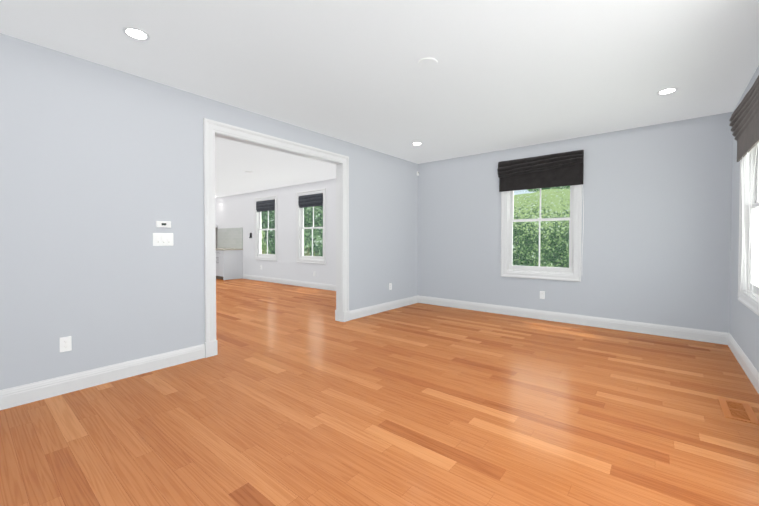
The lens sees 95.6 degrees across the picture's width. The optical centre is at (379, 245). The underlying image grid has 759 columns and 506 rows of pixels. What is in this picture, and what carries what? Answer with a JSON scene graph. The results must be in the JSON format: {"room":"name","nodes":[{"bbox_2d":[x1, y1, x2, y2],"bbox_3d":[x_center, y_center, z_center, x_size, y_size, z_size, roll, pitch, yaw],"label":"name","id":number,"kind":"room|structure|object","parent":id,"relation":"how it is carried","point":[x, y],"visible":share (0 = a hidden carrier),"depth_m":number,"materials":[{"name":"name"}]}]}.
{"room":"empty living room","nodes":[
{"label":"empty living room","id":0,"kind":"room"},
{"bbox_2d":[0,33,417,389],"bbox_3d":[-1.316,-0.192,4.230,0.060,2.700,6.447,1,1,39],"label":"wall","id":1,"kind":"structure","parent":0,"point":[101,170],"depth_m":2.98,"materials":[{"name":"grey paint"}]},
{"bbox_2d":[60,336,71,351],"bbox_3d":[-2.502,0.790,2.742,0.008,0.115,0.070,1,1,39],"label":"electrical outlet","id":2,"kind":"object","parent":1,"relation":"attached to","point":[65,343],"visible":1,"depth_m":2.74,"materials":[{"name":"white plastic"}]},
{"bbox_2d":[0,344,204,409],"bbox_3d":[-2.564,1.111,2.665,0.017,0.140,2.354,1,1,39],"label":"baseboard","id":3,"kind":"structure","parent":1,"relation":"attached to","point":[30,392],"depth_m":2.87,"materials":[{"name":"white wood"}]},
{"bbox_2d":[153,233,172,245],"bbox_3d":[-2.056,-0.055,3.272,0.011,0.120,0.174,1,1,39],"label":"light switch","id":4,"kind":"object","parent":1,"relation":"attached to","point":[162,239],"visible":1,"depth_m":3.27,"materials":[{"name":"white plastic"}]},
{"bbox_2d":[156,221,170,227],"bbox_3d":[-2.051,-0.198,3.266,0.024,0.060,0.124,1,1,39],"label":"thermostat","id":5,"kind":"object","parent":1,"relation":"attached to","point":[165,224],"visible":0.98,"depth_m":3.26,"materials":[{"name":"white plastic"}]},
{"bbox_2d":[203,118,349,357],"bbox_3d":[-1.185,-0.082,4.414,0.154,2.475,2.127,1,1,39],"label":"door frame","id":6,"kind":"structure","parent":1,"relation":"attached to","point":[211,128],"depth_m":3.95,"materials":[{"name":"white wood"}]},
{"bbox_2d":[350,295,419,319],"bbox_3d":[0.133,1.063,5.959,0.017,0.140,1.909,1,1,39],"label":"baseboard","id":7,"kind":"structure","parent":1,"relation":"attached to","point":[362,312],"depth_m":5.86,"materials":[{"name":"white wood"}]},
{"bbox_2d":[215,178,335,284],"bbox_3d":[-3.354,-0.279,10.234,10.700,2.700,0.160,1,1,39],"label":"wall","id":8,"kind":"structure","parent":0,"point":[234,211],"depth_m":9.56,"materials":[{"name":"white paint"}]},
{"bbox_2d":[216,227,242,248],"bbox_3d":[-5.888,-0.261,12.191,3.970,0.713,0.014,1,1,39],"label":"backsplash","id":9,"kind":"structure","parent":8,"relation":"attached to","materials":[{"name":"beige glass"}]},
{"bbox_2d":[254,195,277,260],"bbox_3d":[-3.304,-0.483,10.166,1.155,1.870,0.179,1,1,39],"label":"dining window","id":10,"kind":"structure","parent":8,"relation":"in","point":[258,231],"depth_m":10.28,"materials":[{"name":"white wood"}]},
{"bbox_2d":[256,199,274,211],"bbox_3d":[-3.350,-1.157,10.099,0.937,0.308,0.069,1,1,39],"label":"blinds","id":11,"kind":"object","parent":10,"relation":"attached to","point":[266,205],"visible":0.98,"depth_m":10.06,"materials":[{"name":"fabric"}]},
{"bbox_2d":[242,274,335,290],"bbox_3d":[-1.838,1.020,8.899,6.520,0.140,0.017,1,1,39],"label":"baseboard","id":12,"kind":"structure","parent":8,"relation":"attached to","point":[297,283],"depth_m":9.29,"materials":[{"name":"white wood"}]},
{"bbox_2d":[296,188,325,264],"bbox_3d":[-1.722,-0.465,8.870,1.155,1.870,0.179,1,1,39],"label":"dining window","id":13,"kind":"structure","parent":8,"relation":"in","point":[300,256],"depth_m":8.93,"materials":[{"name":"white wood"}]},
{"bbox_2d":[298,193,322,207],"bbox_3d":[-1.767,-1.138,8.805,0.937,0.308,0.068,1,1,39],"label":"blinds","id":14,"kind":"object","parent":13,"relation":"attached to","point":[312,200],"visible":0.98,"depth_m":8.77,"materials":[{"name":"fabric"}]},
{"bbox_2d":[0,278,758,505],"bbox_3d":[-3.700,1.188,6.268,15.296,0.120,6.950,1,1,39],"label":"floor","id":15,"kind":"structure","parent":0,"point":[290,395],"depth_m":2.33,"materials":[{"name":"brown wood"}]},
{"bbox_2d":[216,249,242,279],"bbox_3d":[-4.820,0.608,10.938,0.675,0.906,0.620,1,1,39],"label":"base cabinet","id":16,"kind":"object","parent":15,"relation":"on","point":[229,261],"depth_m":10.69,"materials":[{"name":"white wood"}]},
{"bbox_2d":[216,247,242,250],"bbox_3d":[-6.087,0.120,11.953,3.970,0.038,0.645,1,1,39],"label":"countertop","id":17,"kind":"structure","parent":16,"relation":"on","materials":[{"name":"beige stone"}]},
{"bbox_2d":[718,398,758,424],"bbox_3d":[2.563,1.182,2.463,0.168,0.004,0.371,1,1,39],"label":"floor vent","id":18,"kind":"object","parent":15,"relation":"in","point":[737,410],"visible":1,"depth_m":2.44,"materials":[{"name":"orange wood"}]},
{"bbox_2d":[0,0,758,197],"bbox_3d":[-3.700,-1.631,6.226,15.296,0.120,6.950,1,1,39],"label":"ceiling","id":19,"kind":"structure","parent":0,"point":[504,74],"depth_m":2.87,"materials":[{"name":"white paint"}]},
{"bbox_2d":[122,27,149,40],"bbox_3d":[-1.742,-1.515,2.466,0.164,0.004,0.164,1,1,39],"label":"recessed light","id":20,"kind":"object","parent":19,"relation":"in","point":[136,33],"visible":1,"depth_m":2.46,"materials":[{"name":"white plastic"}]},
{"bbox_2d":[417,57,437,68],"bbox_3d":[0.399,-1.517,2.870,0.170,0.012,0.170,1,1,39],"label":"smoke detector","id":21,"kind":"object","parent":19,"relation":"attached to","point":[427,62],"visible":0.94,"depth_m":2.85,"materials":[{"name":"white plastic"}]},
{"bbox_2d":[657,87,677,94],"bbox_3d":[2.859,-1.528,3.417,0.164,0.004,0.164,1,1,39],"label":"recessed light","id":22,"kind":"object","parent":19,"relation":"in","point":[667,91],"visible":1,"depth_m":3.42,"materials":[{"name":"white ceramic"}]},
{"bbox_2d":[418,112,732,332],"bbox_3d":[2.500,-0.209,5.375,4.516,2.700,0.160,1,1,39],"label":"wall","id":23,"kind":"structure","parent":0,"point":[656,231],"depth_m":4.64,"materials":[{"name":"grey paint"}]},
{"bbox_2d":[497,150,583,191],"bbox_3d":[2.406,-1.113,5.237,1.221,0.488,0.089,1,1,39],"label":"blind","id":24,"kind":"object","parent":23,"relation":"attached to","point":[555,170],"visible":1,"depth_m":5.20,"materials":[{"name":"grey fabric"}]},
{"bbox_2d":[582,185,583,253],"bbox_3d":[2.898,-0.213,4.902,0.020,1.290,0.014,1,1,39],"label":"blind cord","id":25,"kind":"object","parent":24,"relation":"hanging from","point":[583,222],"visible":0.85,"depth_m":4.90,"materials":[{"name":"white fabric"}]},
{"bbox_2d":[501,185,581,281],"bbox_3d":[2.496,-0.413,5.351,1.155,1.870,0.179,1,1,39],"label":"window","id":26,"kind":"structure","parent":23,"relation":"in","point":[509,268],"depth_m":5.30,"materials":[{"name":"white wood"}]},
{"bbox_2d":[540,291,544,298],"bbox_3d":[2.499,0.765,5.282,0.070,0.115,0.008,1,1,39],"label":"electrical outlet","id":27,"kind":"object","parent":23,"relation":"attached to","point":[542,294],"visible":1,"depth_m":5.28,"materials":[{"name":"white plastic"}]},
{"bbox_2d":[420,296,723,343],"bbox_3d":[2.392,1.072,5.368,4.260,0.140,0.017,1,1,39],"label":"baseboard","id":28,"kind":"structure","parent":23,"relation":"attached to","point":[717,337],"depth_m":4.87,"materials":[{"name":"white wood"}]},
{"bbox_2d":[730,66,758,371],"bbox_3d":[2.043,-0.151,1.378,0.160,2.700,6.607,1,1,39],"label":"wall","id":29,"kind":"structure","parent":0,"point":[744,326],"depth_m":3.62,"materials":[{"name":"grey paint"}]},
{"bbox_2d":[724,332,758,393],"bbox_3d":[2.025,1.128,1.514,0.017,0.140,6.447,1,1,39],"label":"baseboard","id":30,"kind":"structure","parent":29,"relation":"attached to","point":[752,373],"depth_m":3.24,"materials":[{"name":"white wood"}]},
{"bbox_2d":[729,75,758,161],"bbox_3d":[2.858,-1.071,2.596,0.074,0.505,2.215,1,1,39],"label":"blind","id":31,"kind":"object","parent":29,"relation":"attached to","point":[744,121],"visible":1,"depth_m":2.98,"materials":[{"name":"grey fabric"}]},
{"bbox_2d":[738,142,758,315],"bbox_3d":[2.958,-0.372,2.524,0.179,1.870,2.170,1,1,39],"label":"window","id":32,"kind":"structure","parent":29,"relation":"in","point":[753,223],"depth_m":3.28,"materials":[{"name":"white wood"}]},
{"bbox_2d":[740,168,742,290],"bbox_3d":[3.450,-0.190,3.280,0.015,1.260,0.071,1,1,39],"label":"blind cord","id":33,"kind":"object","parent":32,"relation":"attached to","point":[742,226],"visible":1,"depth_m":3.26,"materials":[{"name":"white fabric"}]},
{"bbox_2d":[742,157,746,293],"bbox_3d":[3.329,-0.188,3.137,0.023,1.260,0.144,1,1,39],"label":"blind cord","id":34,"kind":"object","parent":32,"relation":"attached to","point":[743,219],"visible":0.98,"depth_m":3.18,"materials":[{"name":"white fabric"}]},
{"bbox_2d":[747,152,752,298],"bbox_3d":[3.160,-0.185,2.933,0.021,1.260,0.214,1,1,39],"label":"blind cord","id":35,"kind":"object","parent":32,"relation":"attached to","point":[750,227],"visible":0.94,"depth_m":2.90,"materials":[{"name":"white fabric"}]},
{"bbox_2d":[748,143,757,293],"bbox_3d":[3.081,-0.184,2.843,0.014,1.260,0.234,1,1,39],"label":"blind cord","id":36,"kind":"object","parent":32,"relation":"attached to","point":[750,220],"visible":1,"depth_m":2.88,"materials":[{"name":"white fabric"}]},
{"label":"outside","id":37,"kind":"structure","parent":0,"visible":0},
{"bbox_2d":[261,186,569,271],"bbox_3d":[-1.787,-5.256,20.805,46.123,16.133,16.631,1,1,39],"label":"garden","id":38,"kind":"object","parent":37,"point":[562,212],"depth_m":9.25,"materials":[{"name":"green plant"}]}
]}

